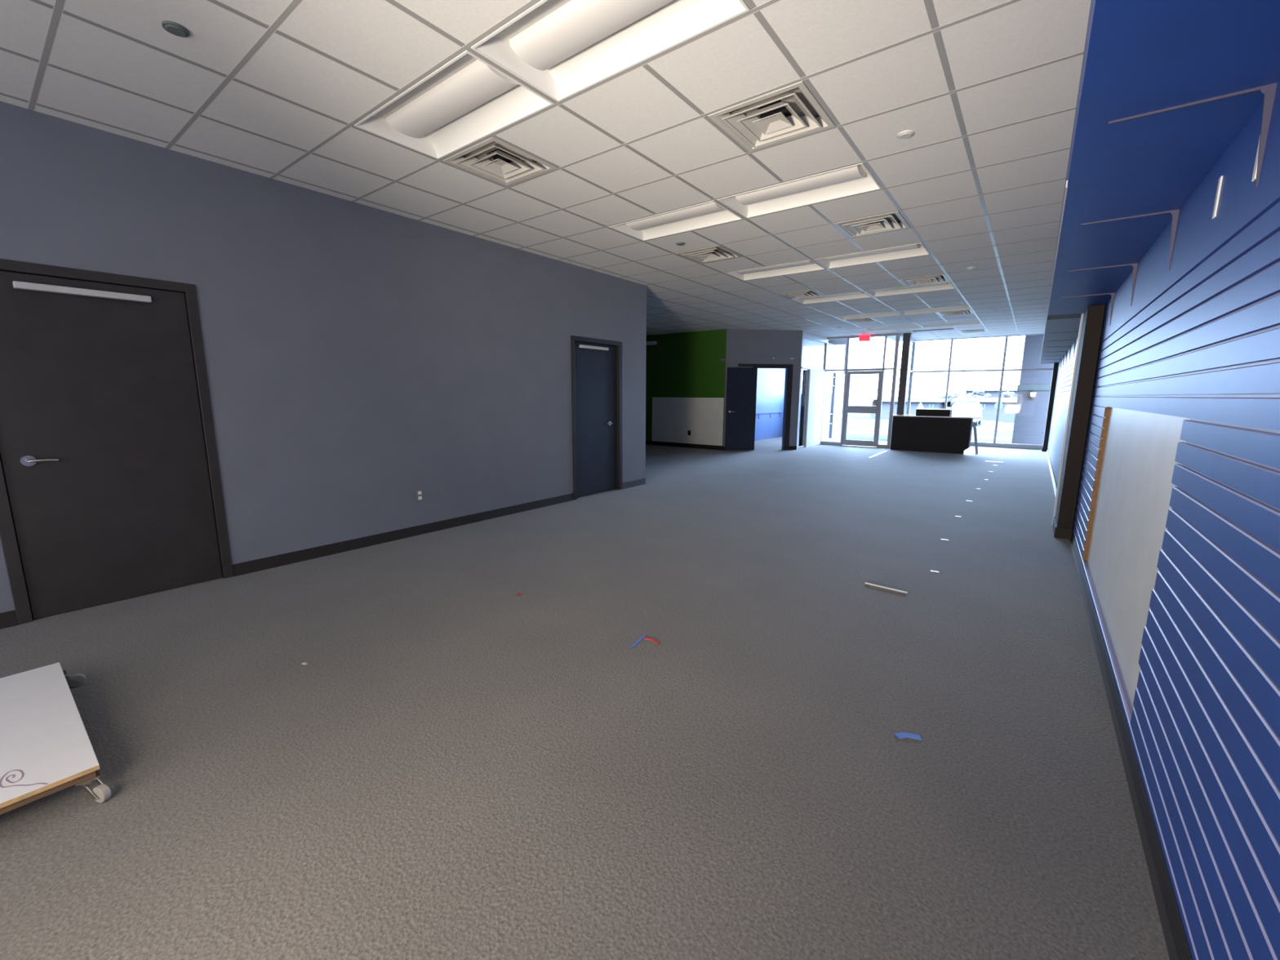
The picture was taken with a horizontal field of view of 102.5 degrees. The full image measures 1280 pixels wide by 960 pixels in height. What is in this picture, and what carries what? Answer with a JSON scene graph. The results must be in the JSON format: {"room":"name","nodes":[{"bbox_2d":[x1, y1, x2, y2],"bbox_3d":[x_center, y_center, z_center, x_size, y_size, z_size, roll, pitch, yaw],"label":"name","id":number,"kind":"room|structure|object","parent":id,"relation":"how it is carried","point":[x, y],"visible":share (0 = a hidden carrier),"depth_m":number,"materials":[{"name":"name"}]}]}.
{"room":"empty retail store","nodes":[
{"label":"empty retail store","id":0,"kind":"room"},
{"bbox_2d":[0,101,646,613],"bbox_3d":[-5.119,-1.291,5.865,5.558,3.450,9.920,7,12,37],"label":"wall","id":1,"kind":"structure","parent":0,"point":[360,358],"depth_m":4.50,"materials":[{"name":"paint"}]},
{"bbox_2d":[0,258,233,624],"bbox_3d":[-3.591,-0.258,3.491,0.197,2.205,1.096,7,12,37],"label":"door","id":2,"kind":"structure","parent":1,"relation":"in","point":[111,487],"depth_m":3.43,"materials":[{"name":"brown paint"}]},
{"bbox_2d":[0,478,646,629],"bbox_3d":[-2.905,0.650,4.478,0.020,0.095,9.920,7,12,37],"label":"baseboard","id":3,"kind":"structure","parent":1,"relation":"attached to","point":[8,619],"depth_m":4.94,"materials":[{"name":"black plastic"}]},
{"bbox_2d":[415,488,423,502],"bbox_3d":[-2.258,0.158,5.266,0.010,0.120,0.076,7,12,37],"label":"wall outlet","id":4,"kind":"object","parent":1,"relation":"attached to","point":[420,497],"visible":1,"depth_m":5.26,"materials":[{"name":"grey plastic"}]},
{"bbox_2d":[570,335,622,499],"bbox_3d":[-0.643,-0.882,7.353,0.160,2.197,1.055,7,12,37],"label":"door","id":5,"kind":"structure","parent":1,"relation":"in","point":[596,363],"depth_m":7.35,"materials":[{"name":"black paint"}]},
{"bbox_2d":[0,0,1091,346],"bbox_3d":[0.625,-3.261,8.307,11.010,0.411,20.990,7,12,37],"label":"ceiling","id":6,"kind":"structure","parent":0,"point":[739,60],"depth_m":3.20,"materials":[{"name":"tile"}]},
{"bbox_2d":[161,20,190,37],"bbox_3d":[-2.135,-2.073,2.363,0.100,0.020,0.100,7,12,37],"label":"disc","id":7,"kind":"object","parent":6,"relation":"attached to","point":[175,28],"visible":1,"depth_m":2.35,"materials":[{"name":"grey plastic"}]},
{"bbox_2d":[353,49,554,159],"bbox_3d":[-1.142,-2.259,3.074,1.188,0.141,0.578,7,12,37],"label":"recessed troffer","id":8,"kind":"object","parent":6,"relation":"attached to","point":[467,100],"visible":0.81,"depth_m":3.10,"materials":[{"name":"white metal"}]},
{"bbox_2d":[386,59,519,137],"bbox_3d":[-1.142,-2.247,3.076,1.014,0.055,0.250,7,12,37],"label":"basket","id":9,"kind":"object","parent":8,"relation":"on","point":[474,83],"depth_m":2.99,"materials":[{"name":"white metal"}]},
{"bbox_2d":[442,137,557,186],"bbox_3d":[-1.016,-2.415,3.728,0.600,0.266,0.600,7,12,37],"label":"ceiling vent","id":10,"kind":"object","parent":6,"relation":"in","point":[507,166],"visible":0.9,"depth_m":3.75,"materials":[{"name":"grey metal"}]},
{"bbox_2d":[0,0,1084,345],"bbox_3d":[0.272,-3.082,8.449,10.345,0.010,20.762,7,12,37],"label":"grid","id":11,"kind":"object","parent":6,"relation":"attached to","point":[929,5],"visible":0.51,"depth_m":3.23,"materials":[{"name":"silver metal"}]},
{"bbox_2d":[471,0,750,102],"bbox_3d":[-0.170,-2.134,2.347,1.188,0.141,0.578,7,12,37],"label":"recessed troffer","id":12,"kind":"object","parent":6,"relation":"attached to","point":[562,49],"visible":0.96,"depth_m":2.47,"materials":[{"name":"white metal"}]},
{"bbox_2d":[509,0,673,71],"bbox_3d":[-0.170,-2.122,2.349,1.014,0.055,0.250,7,12,37],"label":"basket","id":13,"kind":"object","parent":12,"relation":"on","point":[570,27],"depth_m":2.40,"materials":[{"name":"white metal"}]},
{"bbox_2d":[608,200,742,240],"bbox_3d":[0.334,-2.571,4.992,1.188,0.141,0.578,7,12,37],"label":"recessed troffer","id":14,"kind":"object","parent":6,"relation":"attached to","point":[710,213],"visible":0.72,"depth_m":5.07,"materials":[{"name":"white"}]},
{"bbox_2d":[626,201,725,230],"bbox_3d":[0.334,-2.559,4.994,1.014,0.055,0.250,7,12,37],"label":"basket","id":15,"kind":"object","parent":14,"relation":"on","point":[709,207],"depth_m":4.93,"materials":[{"name":"white metal"}]},
{"bbox_2d":[675,244,742,263],"bbox_3d":[0.829,-2.805,6.125,0.600,0.266,0.600,7,12,37],"label":"ceiling vent","id":16,"kind":"object","parent":6,"relation":"in","point":[716,253],"visible":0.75,"depth_m":6.17,"materials":[{"name":"grey metal"}]},
{"bbox_2d":[707,80,835,152],"bbox_3d":[0.811,-2.305,3.116,0.600,0.266,0.600,7,12,37],"label":"ceiling vent","id":17,"kind":"object","parent":6,"relation":"in","point":[791,112],"visible":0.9,"depth_m":3.15,"materials":[{"name":"grey metal"}]},
{"bbox_2d":[724,259,826,280],"bbox_3d":[1.810,-2.883,6.910,1.188,0.141,0.578,7,12,37],"label":"recessed troffer","id":18,"kind":"object","parent":6,"relation":"attached to","point":[809,265],"visible":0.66,"depth_m":7.03,"materials":[{"name":"white"}]},
{"bbox_2d":[737,260,814,274],"bbox_3d":[1.809,-2.871,6.912,1.014,0.055,0.250,7,12,37],"label":"basket","id":19,"kind":"object","parent":18,"relation":"on","point":[803,263],"depth_m":6.85,"materials":[{"name":"white metal"}]},
{"bbox_2d":[716,162,881,218],"bbox_3d":[1.305,-2.446,4.265,1.188,0.141,0.578,7,12,37],"label":"recessed troffer","id":20,"kind":"object","parent":6,"relation":"attached to","point":[856,179],"visible":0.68,"depth_m":4.32,"materials":[{"name":"white"}]},
{"bbox_2d":[735,164,866,205],"bbox_3d":[1.305,-2.434,4.267,1.014,0.055,0.250,7,12,37],"label":"basket","id":21,"kind":"object","parent":20,"relation":"on","point":[855,172],"depth_m":4.19,"materials":[{"name":"white metal"}]},
{"bbox_2d":[777,289,822,299],"bbox_3d":[2.674,-3.195,8.523,0.600,0.266,0.600,7,12,37],"label":"ceiling vent","id":22,"kind":"object","parent":6,"relation":"in","point":[810,293],"visible":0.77,"depth_m":8.55,"materials":[{"name":"grey metal"}]},
{"bbox_2d":[791,291,871,304],"bbox_3d":[3.285,-3.195,8.828,1.188,0.141,0.578,7,12,37],"label":"recessed troffer","id":23,"kind":"object","parent":6,"relation":"attached to","point":[860,295],"visible":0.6,"depth_m":8.97,"materials":[{"name":"white"}]},
{"bbox_2d":[800,292,863,299],"bbox_3d":[3.285,-3.183,8.830,1.014,0.055,0.250,7,12,37],"label":"basket","id":24,"kind":"object","parent":23,"relation":"on","point":[855,292],"depth_m":8.79,"materials":[{"name":"white"}]},
{"bbox_2d":[843,317,875,323],"bbox_3d":[4.887,-3.663,11.399,0.600,0.266,0.600,7,12,37],"label":"ceiling vent","id":25,"kind":"object","parent":6,"relation":"in","point":[867,319],"visible":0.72,"depth_m":11.39,"materials":[{"name":"grey metal"}]},
{"bbox_2d":[858,333,870,341],"bbox_3d":[6.056,-3.844,13.845,0.280,0.201,0.065,7,12,37],"label":"exit sign","id":26,"kind":"object","parent":6,"relation":"hanging from","point":[864,337],"visible":1,"depth_m":13.82,"materials":[{"name":"red plastic"}]},
{"bbox_2d":[835,311,901,319],"bbox_3d":[4.761,-3.507,10.746,1.188,0.141,0.578,7,12,37],"label":"recessed troffer","id":27,"kind":"object","parent":6,"relation":"attached to","point":[885,313],"visible":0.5,"depth_m":10.92,"materials":[{"name":"white"}]},
{"bbox_2d":[842,311,894,316],"bbox_3d":[4.761,-3.495,10.748,1.014,0.055,0.250,7,12,37],"label":"basket","id":28,"kind":"object","parent":27,"relation":"on","point":[887,312],"depth_m":10.69,"materials":[{"name":"white"}]},
{"bbox_2d":[833,210,910,238],"bbox_3d":[2.286,-2.617,5.034,0.600,0.266,0.600,7,12,37],"label":"ceiling vent","id":29,"kind":"object","parent":6,"relation":"in","point":[891,221],"visible":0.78,"depth_m":5.08,"materials":[{"name":"grey metal"}]},
{"bbox_2d":[813,242,930,268],"bbox_3d":[2.781,-2.758,6.183,1.188,0.141,0.578,7,12,37],"label":"recessed troffer","id":30,"kind":"object","parent":6,"relation":"attached to","point":[917,249],"visible":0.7,"depth_m":6.28,"materials":[{"name":"white"}]},
{"bbox_2d":[826,244,919,261],"bbox_3d":[2.781,-2.746,6.185,1.014,0.055,0.250,7,12,37],"label":"basket","id":31,"kind":"object","parent":30,"relation":"on","point":[915,246],"depth_m":6.13,"materials":[{"name":"white metal"}]},
{"bbox_2d":[864,324,920,330],"bbox_3d":[6.237,-3.819,12.664,1.188,0.141,0.578,7,12,37],"label":"recessed troffer","id":32,"kind":"object","parent":6,"relation":"attached to","point":[910,326],"visible":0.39,"depth_m":12.85,"materials":[{"name":"white"}]},
{"bbox_2d":[897,129,914,138],"bbox_3d":[1.699,-2.209,3.286,0.100,0.020,0.100,7,12,37],"label":"disc","id":33,"kind":"object","parent":6,"relation":"attached to","point":[908,133],"visible":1,"depth_m":3.27,"materials":[{"name":"grey plastic"}]},
{"bbox_2d":[865,281,955,297],"bbox_3d":[4.257,-3.070,8.101,1.188,0.141,0.578,7,12,37],"label":"recessed troffer","id":34,"kind":"object","parent":6,"relation":"attached to","point":[943,286],"visible":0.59,"depth_m":8.22,"materials":[{"name":"white"}]},
{"bbox_2d":[874,282,947,292],"bbox_3d":[4.257,-3.058,8.103,1.014,0.055,0.250,7,12,37],"label":"basket","id":35,"kind":"object","parent":34,"relation":"on","point":[944,283],"depth_m":8.05,"materials":[{"name":"white"}]},
{"bbox_2d":[898,274,950,286],"bbox_3d":[4.131,-3.007,7.432,0.600,0.266,0.600,7,12,37],"label":"ceiling vent","id":36,"kind":"object","parent":6,"relation":"in","point":[939,278],"visible":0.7,"depth_m":7.47,"materials":[{"name":"grey metal"}]},
{"bbox_2d":[912,328,953,331],"bbox_3d":[7.424,-3.803,13.012,0.900,0.016,0.090,7,12,37],"label":"ceiling vent","id":37,"kind":"object","parent":6,"relation":"in","point":[950,328],"visible":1,"depth_m":13.01,"materials":[{"name":"white metal"}]},
{"bbox_2d":[897,305,970,315],"bbox_3d":[5.732,-3.382,10.019,1.188,0.141,0.578,7,12,37],"label":"recessed troffer","id":38,"kind":"object","parent":6,"relation":"attached to","point":[962,307],"visible":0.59,"depth_m":10.17,"materials":[{"name":"white"}]},
{"bbox_2d":[906,305,964,311],"bbox_3d":[5.732,-3.370,10.021,1.014,0.055,0.250,7,12,37],"label":"basket","id":39,"kind":"object","parent":38,"relation":"on","point":[964,305],"depth_m":9.96,"materials":[{"name":"white"}]},
{"bbox_2d":[920,320,981,327],"bbox_3d":[7.208,-3.694,11.937,1.188,0.141,0.578,7,12,37],"label":"recessed troffer","id":40,"kind":"object","parent":6,"relation":"attached to","point":[969,322],"visible":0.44,"depth_m":12.10,"materials":[{"name":"white"}]},
{"bbox_2d":[937,309,973,315],"bbox_3d":[6.344,-3.475,10.309,0.600,0.266,0.600,7,12,37],"label":"ceiling vent","id":41,"kind":"object","parent":6,"relation":"in","point":[968,311],"visible":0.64,"depth_m":10.35,"materials":[{"name":"grey metal"}]},
{"bbox_2d":[958,328,986,333],"bbox_3d":[8.558,-3.943,13.186,0.600,0.266,0.600,7,12,37],"label":"ceiling vent","id":42,"kind":"object","parent":6,"relation":"in","point":[980,330],"visible":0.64,"depth_m":13.23,"materials":[{"name":"grey metal"}]},
{"bbox_2d":[1040,0,1279,364],"bbox_3d":[4.595,-2.322,5.323,0.463,1.150,21.080,7,12,37],"label":"soffit","id":43,"kind":"structure","parent":6,"relation":"attached to","point":[1140,56],"depth_m":1.64,"materials":[{"name":"blue paint"}]},
{"bbox_2d":[1040,180,1067,362],"bbox_3d":[6.281,-2.187,7.991,0.007,0.027,14.880,7,12,37],"label":"bead","id":44,"kind":"object","parent":43,"relation":"attached to","point":[1066,187],"visible":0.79,"depth_m":2.94,"materials":[{"name":"grey paint"}]},
{"bbox_2d":[1047,313,1081,319],"bbox_3d":[4.716,-2.346,5.480,0.461,1.153,0.360,7,12,37],"label":"soffit band","id":45,"kind":"object","parent":43,"relation":"attached to","point":[1075,315],"visible":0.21,"depth_m":5.59,"materials":[{"name":"blue paint"}]},
{"bbox_2d":[0,436,1169,959],"bbox_3d":[0.401,0.053,8.821,11.300,0.120,21.300,7,12,37],"label":"floor","id":46,"kind":"structure","parent":0,"point":[458,765],"depth_m":2.14,"materials":[{"name":"carpet"}]},
{"bbox_2d":[0,662,111,814],"bbox_3d":[-2.567,1.055,1.940,1.253,0.131,0.758,7,12,37],"label":"dolly","id":47,"kind":"object","parent":46,"relation":"on","point":[46,747],"visible":1,"depth_m":1.95,"materials":[{"name":"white wood"}]},
{"bbox_2d":[630,635,645,648],"bbox_3d":[-0.009,0.951,3.023,0.018,0.003,0.162,5,11,27],"label":"scrap","id":48,"kind":"object","parent":46,"relation":"on","point":[639,640],"visible":1,"depth_m":3.01,"materials":[{"name":"blue"}]},
{"bbox_2d":[643,636,660,644],"bbox_3d":[0.073,0.948,3.039,0.125,0.003,0.043,9,13,41],"label":"scrap","id":49,"kind":"object","parent":46,"relation":"on","point":[654,640],"visible":1,"depth_m":3.04,"materials":[{"name":"red"}]},
{"bbox_2d":[799,369,806,446],"bbox_3d":[4.574,-2.001,14.430,0.080,2.130,0.090,7,12,37],"label":"post","id":50,"kind":"object","parent":46,"relation":"on","point":[804,374],"visible":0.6,"depth_m":14.39,"materials":[{"name":"metal"}]},
{"bbox_2d":[865,582,907,593],"bbox_3d":[1.854,0.812,3.874,0.299,0.012,0.014,8,12,40],"label":"rod","id":51,"kind":"object","parent":46,"relation":"on","point":[865,582],"visible":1,"depth_m":3.87,"materials":[{"name":"grey metal"}]},
{"bbox_2d":[896,333,911,414],"bbox_3d":[7.154,-2.404,14.012,0.189,3.086,0.162,7,12,37],"label":"steel column","id":52,"kind":"structure","parent":46,"relation":"on","point":[906,344],"depth_m":13.88,"materials":[{"name":"brown metal"}]},
{"bbox_2d":[897,333,915,373],"bbox_3d":[7.608,-2.730,14.877,0.080,3.450,2.250,7,12,37],"label":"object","id":53,"kind":"structure","parent":52,"relation":"attached to","point":[901,335],"depth_m":15.09,"materials":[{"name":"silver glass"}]},
{"bbox_2d":[893,732,921,740],"bbox_3d":[1.145,1.093,2.195,0.109,0.003,0.048,1,9,4],"label":"scrap","id":54,"kind":"object","parent":46,"relation":"on","point":[900,735],"visible":1,"depth_m":2.19,"materials":[{"name":"blue"}]},
{"bbox_2d":[890,408,981,454],"bbox_3d":[7.676,-1.293,13.390,1.995,1.107,0.454,7,12,37],"label":"reception desk","id":55,"kind":"object","parent":46,"relation":"on","point":[926,430],"visible":1,"depth_m":13.21,"materials":[{"name":"black laminate"}]},
{"bbox_2d":[892,414,981,418],"bbox_3d":[7.666,-1.651,13.341,1.965,0.031,0.450,7,12,37],"label":"countertop","id":56,"kind":"structure","parent":55,"relation":"on","point":[913,415],"depth_m":13.09,"materials":[{"name":"white laminate"}]},
{"bbox_2d":[1041,362,1058,451],"bbox_3d":[10.729,-1.892,13.432,0.109,2.298,0.162,7,12,37],"label":"steel column","id":57,"kind":"structure","parent":46,"relation":"on","point":[1055,364],"depth_m":13.37,"materials":[{"name":"black metal"}]},
{"bbox_2d":[1052,304,1105,539],"bbox_3d":[4.514,-0.570,5.306,0.139,2.298,0.592,7,12,37],"label":"steel column","id":58,"kind":"structure","parent":46,"relation":"on","point":[1093,316],"depth_m":5.10,"materials":[{"name":"black metal"}]},
{"bbox_2d":[645,328,726,445],"bbox_3d":[0.676,-2.695,14.479,3.930,3.450,0.150,7,12,37],"label":"wall","id":59,"kind":"structure","parent":0,"point":[683,364],"depth_m":13.90,"materials":[{"name":"paint"}]},
{"bbox_2d":[646,341,657,345],"bbox_3d":[0.077,-3.868,14.577,0.920,0.095,0.120,7,12,37],"label":"wall light fixture","id":60,"kind":"object","parent":59,"relation":"attached to","point":[648,343],"visible":0.43,"depth_m":14.34,"materials":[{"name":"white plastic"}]},
{"bbox_2d":[652,397,724,445],"bbox_3d":[1.262,-1.631,14.089,2.283,1.248,0.025,7,12,37],"label":"wall panel","id":61,"kind":"object","parent":59,"relation":"attached to","point":[673,418],"visible":1,"depth_m":14.02,"materials":[{"name":"paint"}]},
{"bbox_2d":[645,440,796,450],"bbox_3d":[1.429,-0.977,14.348,5.573,0.110,0.995,4,10,22],"label":"baseboard","id":62,"kind":"structure","parent":59,"relation":"attached to","point":[647,442],"depth_m":14.10,"materials":[{"name":"black plastic"}]},
{"bbox_2d":[718,357,726,361],"bbox_3d":[2.112,-3.090,13.201,0.240,0.101,0.084,7,12,37],"label":"wall speaker","id":63,"kind":"object","parent":59,"relation":"attached to","point":[722,359],"visible":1,"depth_m":13.16,"materials":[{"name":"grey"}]},
{"bbox_2d":[723,328,802,447],"bbox_3d":[3.187,-2.508,13.420,2.009,3.450,0.130,-1,9,-6],"label":"wall","id":64,"kind":"structure","parent":0,"point":[744,346],"depth_m":13.23,"materials":[{"name":"paint"}]},
{"bbox_2d":[724,364,793,450],"bbox_3d":[3.087,-1.897,13.460,1.792,2.230,0.274,-2,10,-13],"label":"door","id":65,"kind":"structure","parent":64,"relation":"in","point":[741,382],"depth_m":13.31,"materials":[{"name":"black paint"}]},
{"bbox_2d":[754,368,785,440],"bbox_3d":[3.464,-2.930,15.966,0.150,3.450,5.600,7,12,37],"label":"wall","id":66,"kind":"structure","parent":0,"point":[771,382],"depth_m":17.03,"materials":[{"name":"blue paint"}]},
{"bbox_2d":[755,410,783,418],"bbox_3d":[4.002,-2.095,16.629,0.088,0.209,3.880,7,12,37],"label":"rail","id":67,"kind":"object","parent":66,"relation":"attached to","point":[757,413],"visible":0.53,"depth_m":17.02,"materials":[{"name":"blue metal"}]},
{"bbox_2d":[796,330,826,449],"bbox_3d":[4.742,-2.641,14.260,0.100,3.450,1.950,7,12,37],"label":"wall","id":68,"kind":"structure","parent":0,"point":[816,376],"depth_m":14.42,"materials":[{"name":"white paint"}]},
{"bbox_2d":[797,369,808,448],"bbox_3d":[4.774,-2.391,14.345,0.040,2.930,1.840,7,12,37],"label":"window","id":69,"kind":"structure","parent":68,"relation":"in","point":[807,383],"depth_m":14.15,"materials":[{"name":"silver metal"}]},
{"bbox_2d":[798,338,847,438],"bbox_3d":[5.975,-3.172,17.493,1.980,3.450,0.100,7,12,37],"label":"wall","id":70,"kind":"structure","parent":0,"point":[839,341],"depth_m":16.84,"materials":[{"name":"white paint"}]},
{"bbox_2d":[822,372,844,441],"bbox_3d":[6.025,-2.277,16.137,0.080,2.130,2.200,7,12,37],"label":"wall","id":71,"kind":"structure","parent":0,"point":[840,378],"depth_m":16.25,"materials":[{"name":"white paint"}]},
{"bbox_2d":[828,372,835,438],"bbox_3d":[5.967,-2.312,16.036,0.080,2.030,0.340,7,12,37],"label":"window","id":72,"kind":"structure","parent":71,"relation":"in","point":[833,378],"depth_m":16.10,"materials":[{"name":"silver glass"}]},
{"bbox_2d":[820,333,900,448],"bbox_3d":[6.146,-2.497,14.545,1.965,3.086,0.100,7,12,37],"label":"window","id":73,"kind":"structure","parent":71,"relation":"in","point":[898,335],"depth_m":14.27,"materials":[{"name":"silver metal"}]},
{"bbox_2d":[842,370,882,446],"bbox_3d":[6.255,-2.006,14.496,0.917,2.095,0.120,7,12,37],"label":"door","id":74,"kind":"structure","parent":73,"relation":"attached to","point":[848,409],"depth_m":14.52,"materials":[{"name":"silver metal"}]},
{"bbox_2d":[1047,313,1084,524],"bbox_3d":[7.900,-1.282,9.679,0.178,2.300,10.540,7,12,37],"label":"wall","id":75,"kind":"structure","parent":0,"point":[1066,375],"depth_m":8.90,"materials":[{"name":"paint"}]},
{"bbox_2d":[906,333,1058,449],"bbox_3d":[9.722,-2.700,14.750,3.605,3.450,0.100,7,12,37],"label":"window","id":76,"kind":"structure","parent":75,"relation":"in","point":[994,444],"depth_m":14.63,"materials":[{"name":"silver metal"}]},
{"bbox_2d":[1046,450,1057,496],"bbox_3d":[7.926,-0.184,9.901,0.020,0.060,10.440,7,12,37],"label":"baseboard","id":77,"kind":"structure","parent":75,"relation":"attached to","point":[1047,454],"depth_m":9.29,"materials":[{"name":"white paint"}]},
{"bbox_2d":[1047,339,1075,356],"bbox_3d":[6.542,-2.037,7.993,0.350,0.270,0.008,7,12,37],"label":"bracket","id":78,"kind":"object","parent":75,"relation":"attached to","point":[1064,340],"visible":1,"depth_m":7.90,"materials":[{"name":"grey metal"}]},
{"bbox_2d":[1072,80,1279,959],"bbox_3d":[4.818,-1.161,5.352,0.163,3.450,21.100,7,12,37],"label":"wall","id":79,"kind":"structure","parent":0,"point":[1197,340],"depth_m":1.55,"materials":[{"name":"blue paint"}]},
{"bbox_2d":[1062,293,1115,325],"bbox_3d":[3.860,-1.461,4.450,0.350,0.270,0.008,7,12,37],"label":"bracket","id":80,"kind":"object","parent":79,"relation":"attached to","point":[1113,295],"visible":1,"depth_m":4.35,"materials":[{"name":"grey metal"}]},
{"bbox_2d":[1068,262,1137,306],"bbox_3d":[3.122,-1.305,3.491,0.350,0.270,0.008,7,12,37],"label":"bracket","id":81,"kind":"object","parent":79,"relation":"attached to","point":[1135,265],"visible":1,"depth_m":3.39,"materials":[{"name":"grey metal"}]},
{"bbox_2d":[1080,208,1179,271],"bbox_3d":[2.378,-1.148,2.525,0.350,0.270,0.008,7,12,37],"label":"bracket","id":82,"kind":"object","parent":79,"relation":"attached to","point":[1175,213],"visible":1,"depth_m":2.42,"materials":[{"name":"grey metal"}]},
{"bbox_2d":[1069,532,1192,959],"bbox_3d":[1.363,1.203,1.296,0.020,0.085,9.940,7,12,37],"label":"baseboard","id":83,"kind":"structure","parent":79,"relation":"attached to","point":[1174,932],"depth_m":1.77,"materials":[{"name":"black plastic"}]},
{"bbox_2d":[1107,82,1277,188],"bbox_3d":[1.635,-0.991,1.558,0.350,0.270,0.008,7,12,37],"label":"bracket","id":84,"kind":"object","parent":79,"relation":"attached to","point":[1268,91],"visible":1,"depth_m":1.46,"materials":[{"name":"grey metal"}]},
{"bbox_2d":[1212,175,1222,218],"bbox_3d":[2.053,-1.004,1.825,0.006,0.136,0.028,7,12,37],"label":"strip","id":85,"kind":"object","parent":79,"relation":"attached to","point":[1220,179],"visible":1,"depth_m":1.82,"materials":[{"name":"white plastic"}]},
{"bbox_2d":[1251,134,1260,181],"bbox_3d":[1.790,-0.937,1.485,0.006,0.130,0.028,7,12,37],"label":"strip","id":86,"kind":"object","parent":79,"relation":"attached to","point":[1254,175],"visible":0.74,"depth_m":1.49,"materials":[{"name":"white plastic"}]},
{"label":"outside","id":87,"kind":"structure","parent":0,"visible":0},
{"bbox_2d":[846,413,1013,443],"bbox_3d":[44.850,-8.233,64.521,120.000,1.512,126.850,7,12,37],"label":"ground","id":88,"kind":"structure","parent":87,"point":[855,421],"depth_m":27.42,"materials":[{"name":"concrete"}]},
{"bbox_2d":[867,398,953,419],"bbox_3d":[30.790,-7.971,58.112,7.100,2.514,11.000,7,12,37],"label":"building","id":89,"kind":"structure","parent":88,"relation":"on","point":[927,403],"depth_m":54.52,"materials":[{"name":"grey"}]},
{"bbox_2d":[916,402,923,408],"bbox_3d":[19.546,-4.628,35.820,0.642,1.537,0.500,7,12,37],"label":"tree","id":90,"kind":"object","parent":88,"relation":"on","point":[920,406],"visible":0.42,"depth_m":35.57,"materials":[{"name":"grey"}]},
{"bbox_2d":[911,394,929,398],"bbox_3d":[36.340,-9.649,67.485,4.709,3.219,2.866,7,12,37],"label":"tree","id":91,"kind":"object","parent":88,"relation":"on","point":[916,396],"visible":0.05,"depth_m":66.94,"materials":[{"name":"plant"}]},
{"bbox_2d":[942,391,959,407],"bbox_3d":[38.780,-9.276,63.875,1.833,3.367,2.324,-4,10,-23],"label":"tree","id":92,"kind":"object","parent":88,"relation":"on","point":[951,394],"visible":0.39,"depth_m":63.45,"materials":[{"name":"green plant"}]},
{"bbox_2d":[946,400,982,426],"bbox_3d":[23.770,-4.923,37.529,2.200,1.720,4.430,7,12,37],"label":"parked car","id":93,"kind":"object","parent":88,"relation":"on","point":[960,408],"visible":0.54,"depth_m":36.59,"materials":[{"name":"grey paint"}]},
{"bbox_2d":[965,387,991,397],"bbox_3d":[40.858,-9.209,62.149,2.633,3.819,1.885,3,10,17],"label":"tree","id":94,"kind":"object","parent":88,"relation":"on","point":[979,392],"visible":0.44,"depth_m":61.66,"materials":[{"name":"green plant"}]},
{"bbox_2d":[951,397,1017,422],"bbox_3d":[40.282,-7.190,53.480,12.700,2.672,11.000,7,12,37],"label":"building","id":95,"kind":"structure","parent":88,"relation":"on","point":[1007,412],"depth_m":51.15,"materials":[{"name":"grey"}]},
{"bbox_2d":[972,420,1007,425],"bbox_3d":[26.232,-4.215,39.330,3.200,0.697,2.000,7,12,37],"label":"snow bank","id":96,"kind":"object","parent":88,"relation":"on","point":[983,422],"visible":0.19,"depth_m":38.53,"materials":[{"name":"white snow"}]},
{"bbox_2d":[962,388,1017,397],"bbox_3d":[50.614,-9.442,64.883,16.300,4.214,11.000,7,12,37],"label":"building","id":97,"kind":"structure","parent":88,"relation":"on","point":[994,393],"depth_m":63.67,"materials":[{"name":"grey"}]},
{"bbox_2d":[981,423,1012,427],"bbox_3d":[24.085,-3.584,34.724,1.800,0.404,1.400,7,12,37],"label":"snow bank","id":98,"kind":"object","parent":88,"relation":"on","point":[989,424],"visible":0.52,"depth_m":34.32,"materials":[{"name":"grey snow"}]},
{"bbox_2d":[982,427,1013,430],"bbox_3d":[20.855,-2.904,29.687,1.800,0.248,1.000,7,12,37],"label":"snow bank","id":99,"kind":"object","parent":88,"relation":"on","point":[998,428],"visible":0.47,"depth_m":29.41,"materials":[{"name":"grey snow"}]},
{"bbox_2d":[994,402,1003,408],"bbox_3d":[22.947,-4.383,32.915,0.440,2.264,0.085,7,12,37],"label":"street sign","id":100,"kind":"object","parent":88,"relation":"on","point":[1001,403],"visible":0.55,"depth_m":32.86,"materials":[{"name":"grey"}]},
{"bbox_2d":[1000,391,1014,397],"bbox_3d":[42.930,-8.762,60.764,1.555,3.410,1.814,-7,12,-39],"label":"tree","id":101,"kind":"object","parent":88,"relation":"on","point":[1005,394],"visible":0.31,"depth_m":60.11,"materials":[{"name":"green plant"}]},
{"bbox_2d":[1011,334,1053,444],"bbox_3d":[12.985,-3.653,14.629,3.400,5.600,1.080,7,12,37],"label":"wall","id":102,"kind":"structure","parent":88,"relation":"on","point":[1030,417],"depth_m":15.21,"materials":[{"name":"white paint"}]},
{"bbox_2d":[1030,391,1036,399],"bbox_3d":[11.581,-2.506,15.132,0.160,0.240,0.200,7,12,37],"label":"wall lantern","id":103,"kind":"object","parent":102,"relation":"attached to","point":[1033,393],"visible":1,"depth_m":15.08,"materials":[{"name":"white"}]},
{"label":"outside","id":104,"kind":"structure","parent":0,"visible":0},
{"bbox_2d":[846,430,1012,440],"bbox_3d":[9.513,-1.980,22.534,11.050,0.252,1.800,7,12,37],"label":"sidewalk","id":105,"kind":"structure","parent":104,"point":[1004,438],"depth_m":20.40,"materials":[{"name":"grey concrete"}]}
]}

